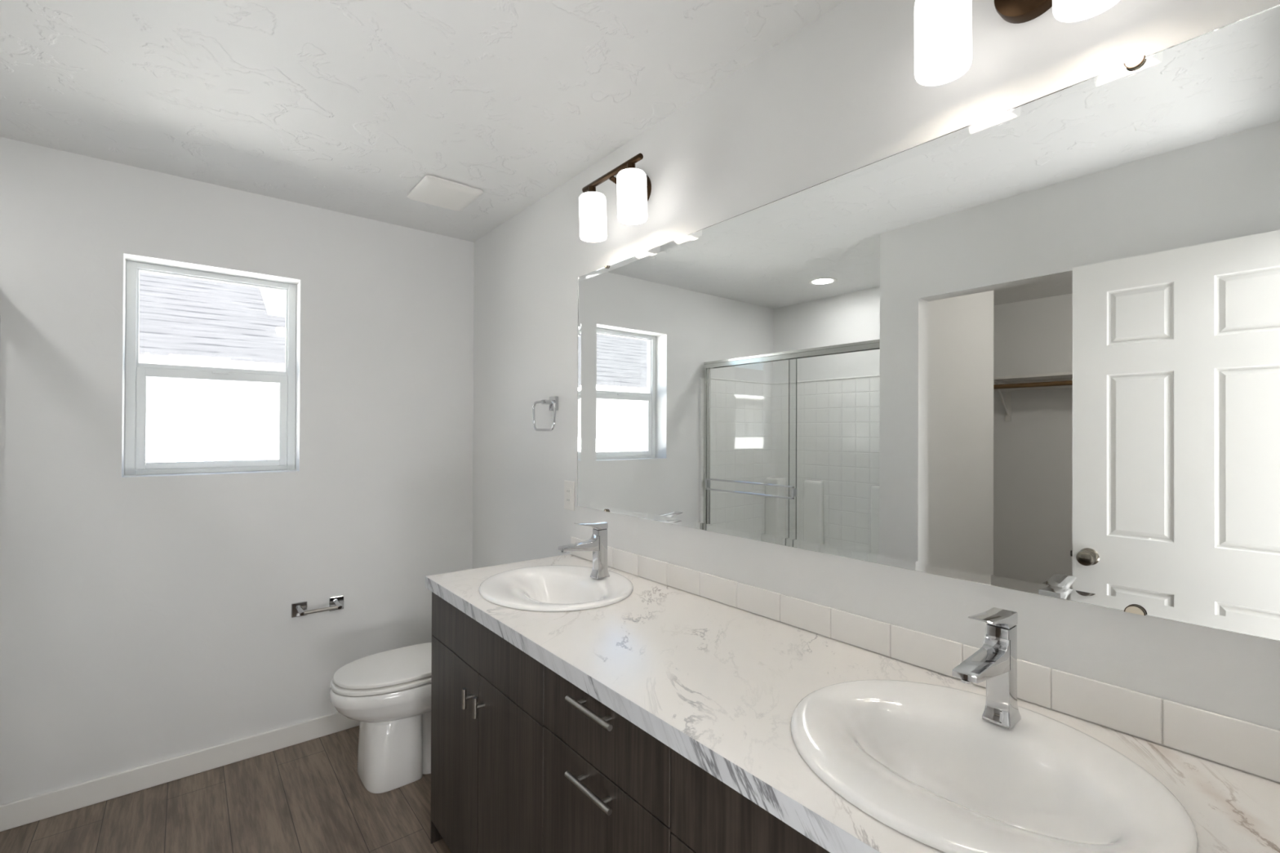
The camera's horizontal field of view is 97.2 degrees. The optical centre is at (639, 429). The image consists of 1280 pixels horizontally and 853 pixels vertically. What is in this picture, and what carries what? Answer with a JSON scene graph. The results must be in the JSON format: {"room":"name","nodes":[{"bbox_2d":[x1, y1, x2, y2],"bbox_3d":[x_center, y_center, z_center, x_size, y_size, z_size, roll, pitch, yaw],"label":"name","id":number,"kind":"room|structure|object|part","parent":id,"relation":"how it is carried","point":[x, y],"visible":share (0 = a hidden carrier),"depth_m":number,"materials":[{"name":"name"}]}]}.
{"room":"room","nodes":[
{"label":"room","id":0,"kind":"room"},
{"bbox_2d":[0,725,451,852],"bbox_3d":[-0.416,1.455,-0.648,4.120,0.100,6.718,0,0,-39],"label":"floor","id":1,"kind":"structure","parent":0,"point":[310,796],"depth_m":2.07,"materials":[{"name":"wood"}]},
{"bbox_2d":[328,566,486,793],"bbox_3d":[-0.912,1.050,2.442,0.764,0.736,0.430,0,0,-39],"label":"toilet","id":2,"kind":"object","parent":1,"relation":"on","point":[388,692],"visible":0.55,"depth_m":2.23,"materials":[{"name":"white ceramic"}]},
{"bbox_3d":[-0.957,1.221,2.406,0.652,0.392,0.370,0,0,-39],"label":"bowl","id":3,"kind":"part","parent":2,"relation":"part of","materials":[{"name":"white ceramic"}]},
{"bbox_3d":[-1.009,1.012,2.364,0.506,0.020,0.362,0,0,-39],"label":"seat","id":4,"kind":"part","parent":2,"relation":"part of","materials":[{"name":"white plastic"}]},
{"bbox_3d":[-1.001,0.987,2.370,0.509,0.024,0.350,0,0,-39],"label":"lid","id":5,"kind":"part","parent":2,"relation":"part of","materials":[{"name":"white plastic"}]},
{"bbox_2d":[430,591,545,852],"bbox_3d":[-0.270,0.980,1.797,0.586,0.874,0.775,0,0,-39],"label":"vanity cabinet","id":6,"kind":"object","parent":1,"relation":"on","point":[487,725],"visible":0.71,"depth_m":1.60,"materials":[{"name":"brown wood"}]},
{"bbox_3d":[-0.498,0.981,2.106,0.554,0.874,0.006,0,0,-39],"label":"panel","id":7,"kind":"part","parent":6,"relation":"part of","materials":[{"name":"brown wood"}]},
{"bbox_3d":[-0.583,1.021,1.783,0.017,0.631,0.388,0,0,-39],"label":"cabinet door","id":8,"kind":"part","parent":6,"relation":"part of","materials":[{"name":"brown wood"}]},
{"bbox_3d":[-0.504,0.784,1.648,0.032,0.056,0.012,0,0,-39],"label":"door knob","id":9,"kind":"part","parent":6,"relation":"part of","materials":[{"name":"silver metal"}]},
{"bbox_3d":[-0.453,0.779,1.586,0.032,0.056,0.012,0,0,-39],"label":"door knob","id":10,"kind":"part","parent":6,"relation":"part of","materials":[{"name":"silver metal"}]},
{"bbox_3d":[-0.342,1.020,1.483,0.017,0.631,0.376,0,0,-39],"label":"cabinet door","id":11,"kind":"part","parent":6,"relation":"part of","materials":[{"name":"brown wood"}]},
{"bbox_2d":[542,666,671,852],"bbox_3d":[0.115,0.980,1.321,0.584,0.874,0.446,0,0,-39],"label":"drawers","id":12,"kind":"object","parent":1,"relation":"on","point":[607,780],"visible":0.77,"depth_m":1.15,"materials":[{"name":"brown wood"}]},
{"bbox_3d":[-0.100,0.735,1.149,0.030,0.012,0.156,0,0,-39],"label":"bar handle","id":13,"kind":"part","parent":12,"relation":"part of","materials":[{"name":"silver metal"}]},
{"bbox_3d":[-0.099,0.574,1.150,0.030,0.012,0.156,0,0,-39],"label":"bar handle","id":14,"kind":"part","parent":12,"relation":"part of","materials":[{"name":"silver metal"}]},
{"bbox_3d":[-0.082,0.857,1.163,0.017,0.313,0.444,0,0,-39],"label":"drawer","id":15,"kind":"part","parent":12,"relation":"part of","materials":[{"name":"brown wood"}]},
{"bbox_2d":[671,748,830,852],"bbox_3d":[0.499,0.979,0.843,0.586,0.874,0.778,0,0,-39],"label":"vanity cabinet","id":16,"kind":"object","parent":1,"relation":"on","point":[708,815],"visible":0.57,"depth_m":0.90,"materials":[{"name":"brown wood"}]},
{"bbox_3d":[0.180,1.019,0.836,0.017,0.631,0.386,0,0,-39],"label":"cabinet door","id":17,"kind":"part","parent":16,"relation":"part of","materials":[{"name":"brown wood"}]},
{"bbox_2d":[425,554,1279,852],"bbox_3d":[0.121,0.522,1.326,0.575,0.038,2.010,0,0,-39],"label":"countertop","id":18,"kind":"structure","parent":16,"relation":"on","point":[719,685],"depth_m":1.09,"materials":[{"name":"stone"}]},
{"bbox_2d":[479,564,633,611],"bbox_3d":[-0.266,0.573,1.799,0.470,0.166,0.517,0,0,-39],"label":"oval sink","id":19,"kind":"object","parent":18,"relation":"in","point":[557,588],"visible":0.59,"depth_m":1.86,"materials":[{"name":"white ceramic"}]},
{"bbox_2d":[557,521,609,579],"bbox_3d":[-0.182,0.399,1.845,0.178,0.187,0.043,0,0,-39],"label":"faucet","id":20,"kind":"object","parent":18,"relation":"on","point":[597,543],"visible":1,"depth_m":1.86,"materials":[{"name":"silver metal"}]},
{"bbox_3d":[-0.197,0.375,1.833,0.140,0.053,0.036,0,0,-39],"label":"spout","id":21,"kind":"part","parent":20,"relation":"part of","materials":[{"name":"silver metal"}]},
{"bbox_3d":[-0.162,0.318,1.861,0.112,0.026,0.036,0,0,-39],"label":"lever","id":22,"kind":"part","parent":20,"relation":"part of","materials":[{"name":"silver metal"}]},
{"bbox_2d":[951,607,1021,728],"bbox_3d":[0.565,0.397,0.918,0.178,0.187,0.043,0,0,-39],"label":"faucet","id":23,"kind":"object","parent":18,"relation":"on","point":[995,663],"visible":1,"depth_m":0.94,"materials":[{"name":"silver metal"}]},
{"bbox_3d":[0.550,0.374,0.906,0.140,0.053,0.036,0,0,-39],"label":"spout","id":24,"kind":"part","parent":23,"relation":"part of","materials":[{"name":"silver metal"}]},
{"bbox_3d":[0.585,0.317,0.935,0.112,0.026,0.036,0,0,-39],"label":"lever","id":25,"kind":"part","parent":23,"relation":"part of","materials":[{"name":"silver metal"}]},
{"bbox_2d":[791,680,1198,852],"bbox_3d":[0.489,0.571,0.862,0.470,0.166,0.517,0,0,-39],"label":"oval sink","id":26,"kind":"object","parent":18,"relation":"in","point":[922,760],"visible":1,"depth_m":0.86,"materials":[{"name":"white ceramic"}]},
{"bbox_2d":[0,137,474,805],"bbox_3d":[-2.009,0.193,2.281,2.700,2.440,0.160,0,0,-39],"label":"wall","id":27,"kind":"structure","parent":0,"point":[145,620],"depth_m":2.32,"materials":[{"name":"white paint"}]},
{"bbox_2d":[0,711,359,831],"bbox_3d":[-1.581,1.371,2.514,1.727,0.090,0.013,0,0,-39],"label":"baseboard","id":28,"kind":"structure","parent":27,"relation":"attached to","point":[24,811],"depth_m":2.25,"materials":[{"name":"white paint"}]},
{"bbox_2d":[124,260,296,475],"bbox_3d":[-1.862,-0.246,2.482,0.593,0.868,0.064,0,0,-39],"label":"window","id":29,"kind":"structure","parent":27,"relation":"in","point":[136,374],"depth_m":2.42,"materials":[{"name":"white plastic"}]},
{"bbox_3d":[-1.856,-0.043,2.473,0.528,0.421,0.026,0,0,-39],"label":"sash","id":30,"kind":"part","parent":29,"relation":"part of","materials":[{"name":"white plastic"}]},
{"bbox_3d":[-1.860,-0.450,2.482,0.532,0.418,0.028,0,0,-39],"label":"sash","id":31,"kind":"part","parent":29,"relation":"part of","materials":[{"name":"white plastic"}]},
{"bbox_2d":[291,595,343,617],"bbox_3d":[-1.464,0.814,2.576,0.213,0.063,0.063,0,0,-39],"label":"paper holder","id":32,"kind":"object","parent":27,"relation":"attached to","point":[298,609],"visible":1,"depth_m":2.56,"materials":[{"name":"silver metal"}]},
{"bbox_3d":[-1.540,0.813,2.550,0.062,0.063,0.008,0,0,-39],"label":"mount plate","id":33,"kind":"part","parent":32,"relation":"part of","materials":[{"name":"silver metal"}]},
{"bbox_3d":[-1.521,0.812,2.527,0.059,0.035,0.021,0,0,42],"label":"post","id":34,"kind":"part","parent":32,"relation":"part of","materials":[{"name":"silver metal"}]},
{"bbox_3d":[-1.422,0.814,2.645,0.062,0.063,0.008,0,0,-39],"label":"mount plate","id":35,"kind":"part","parent":32,"relation":"part of","materials":[{"name":"silver metal"}]},
{"bbox_3d":[-1.403,0.813,2.622,0.059,0.035,0.021,0,0,42],"label":"post","id":36,"kind":"part","parent":32,"relation":"part of","materials":[{"name":"silver metal"}]},
{"bbox_2d":[0,0,845,242],"bbox_3d":[-0.406,-1.095,-0.635,4.120,0.120,6.718,0,0,-39],"label":"ceiling","id":37,"kind":"structure","parent":0,"point":[343,106],"depth_m":1.68,"materials":[{"name":"white paint"}]},
{"bbox_2d":[407,174,483,210],"bbox_3d":[-0.843,-1.010,2.436,0.243,0.022,0.272,0,0,-39],"label":"exhaust fan","id":38,"kind":"object","parent":37,"relation":"attached to","point":[431,189],"visible":1,"depth_m":2.39,"materials":[{"name":"white plastic"}]},
{"bbox_2d":[472,0,1279,730],"bbox_3d":[0.067,0.199,1.953,0.120,2.440,3.278,0,0,-39],"label":"wall","id":39,"kind":"structure","parent":0,"point":[842,94],"depth_m":1.43,"materials":[{"name":"white paint"}]},
{"bbox_2d":[532,395,558,431],"bbox_3d":[-0.382,-0.065,2.365,0.064,0.146,0.190,0,0,-39],"label":"towel ring","id":40,"kind":"object","parent":39,"relation":"attached to","point":[553,402],"visible":1,"depth_m":2.36,"materials":[{"name":"silver metal"}]},
{"bbox_3d":[-0.388,-0.114,2.361,0.048,0.019,0.024,0,0,-39],"label":"post","id":41,"kind":"part","parent":40,"relation":"part of","materials":[{"name":"silver metal"}]},
{"bbox_3d":[-0.364,-0.109,2.381,0.016,0.059,0.052,0,0,-39],"label":"mount plate","id":42,"kind":"part","parent":40,"relation":"part of","materials":[{"name":"silver metal"}]},
{"bbox_2d":[564,480,574,511],"bbox_3d":[-0.288,0.269,2.289,0.009,0.118,0.073,0,0,-39],"label":"wall outlet","id":43,"kind":"object","parent":39,"relation":"attached to","point":[569,486],"visible":1,"depth_m":2.28,"materials":[{"name":"white plastic"}]},
{"bbox_2d":[566,487,570,504],"bbox_3d":[-0.290,0.268,2.287,0.003,0.066,0.033,0,0,-39],"label":"receptacle","id":44,"kind":"object","parent":43,"relation":"attached to","point":[568,489],"depth_m":2.28,"materials":[{"name":"white plastic"}]},
{"bbox_2d":[578,153,651,242],"bbox_3d":[-0.065,-0.770,1.894,0.174,0.217,0.320,0,0,-39],"label":"vanity light","id":45,"kind":"object","parent":39,"relation":"attached to","point":[633,185],"visible":1,"depth_m":1.83,"materials":[{"name":"white glass"}]},
{"bbox_2d":[588,186,595,191],"bbox_3d":[-0.166,-0.825,1.955,0.044,0.028,0.044,-2,1,-39],"label":"socket","id":46,"kind":"object","parent":45,"relation":"attached to","point":[591,188],"depth_m":1.94,"materials":[{"name":"brown metal"}]},
{"bbox_3d":[-0.163,-0.737,1.957,0.095,0.148,0.095,-2,1,-39],"label":"lamp shade","id":47,"kind":"part","parent":45,"relation":"part of","materials":[{"name":"white glass"}]},
{"bbox_3d":[-0.059,-0.829,1.899,0.100,0.028,0.017,0,0,-39],"label":"arm","id":48,"kind":"part","parent":45,"relation":"part of","materials":[{"name":"brown metal"}]},
{"bbox_2d":[626,162,635,168],"bbox_3d":[-0.027,-0.825,1.784,0.044,0.028,0.044,-2,1,-39],"label":"socket","id":49,"kind":"object","parent":45,"relation":"attached to","point":[629,165],"depth_m":1.77,"materials":[{"name":"brown metal"}]},
{"bbox_3d":[-0.025,-0.737,1.786,0.095,0.148,0.095,-2,1,-39],"label":"lamp shade","id":50,"kind":"part","parent":45,"relation":"part of","materials":[{"name":"white glass"}]},
{"bbox_2d":[570,536,1279,783],"bbox_3d":[0.348,0.467,1.498,0.008,0.074,1.991,0,0,-39],"label":"tile backsplash","id":51,"kind":"structure","parent":39,"relation":"attached to","point":[1250,748],"depth_m":1.03,"materials":[{"name":"white tile"}]},
{"bbox_2d":[577,4,1279,640],"bbox_3d":[0.346,-0.152,1.507,0.009,0.909,1.896,0,0,-39],"label":"wall mirror","id":52,"kind":"object","parent":39,"relation":"attached to","point":[1033,346],"visible":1,"depth_m":1.07,"materials":[{"name":"clear glass"}]},
{"bbox_2d":[914,0,1119,85],"bbox_3d":[0.663,-0.773,0.990,0.172,0.211,0.320,-1,0,-39],"label":"vanity light","id":53,"kind":"object","parent":39,"relation":"attached to","point":[943,28],"visible":1,"depth_m":1.02,"materials":[{"name":"white glass"}]},
{"bbox_3d":[0.564,-0.741,1.052,0.095,0.148,0.095,-1,0,-39],"label":"lamp shade","id":54,"kind":"part","parent":53,"relation":"part of","materials":[{"name":"white glass"}]},
{"bbox_3d":[0.702,-0.742,0.880,0.095,0.148,0.095,-1,0,-39],"label":"lamp shade","id":55,"kind":"part","parent":53,"relation":"part of","materials":[{"name":"white glass"}]},
{"label":"outside","id":56,"kind":"structure","parent":0,"visible":0},
{"bbox_3d":[-18.866,1.858,25.331,80.000,0.100,56.872,0,0,-39],"label":"ground","id":57,"kind":"structure","parent":56,"visible":0},
{"bbox_2d":[138,271,285,462],"bbox_3d":[-6.608,-0.410,6.957,20.800,4.355,8.274,0,0,-39],"label":"neighbor house","id":58,"kind":"structure","parent":57,"relation":"on","point":[184,321],"depth_m":4.78,"materials":[{"name":"white"}]},
{"bbox_3d":[-3.542,0.109,4.749,0.550,0.940,0.004,0,0,-39],"label":"pane","id":59,"kind":"part","parent":58,"relation":"part of","materials":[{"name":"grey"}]}
]}

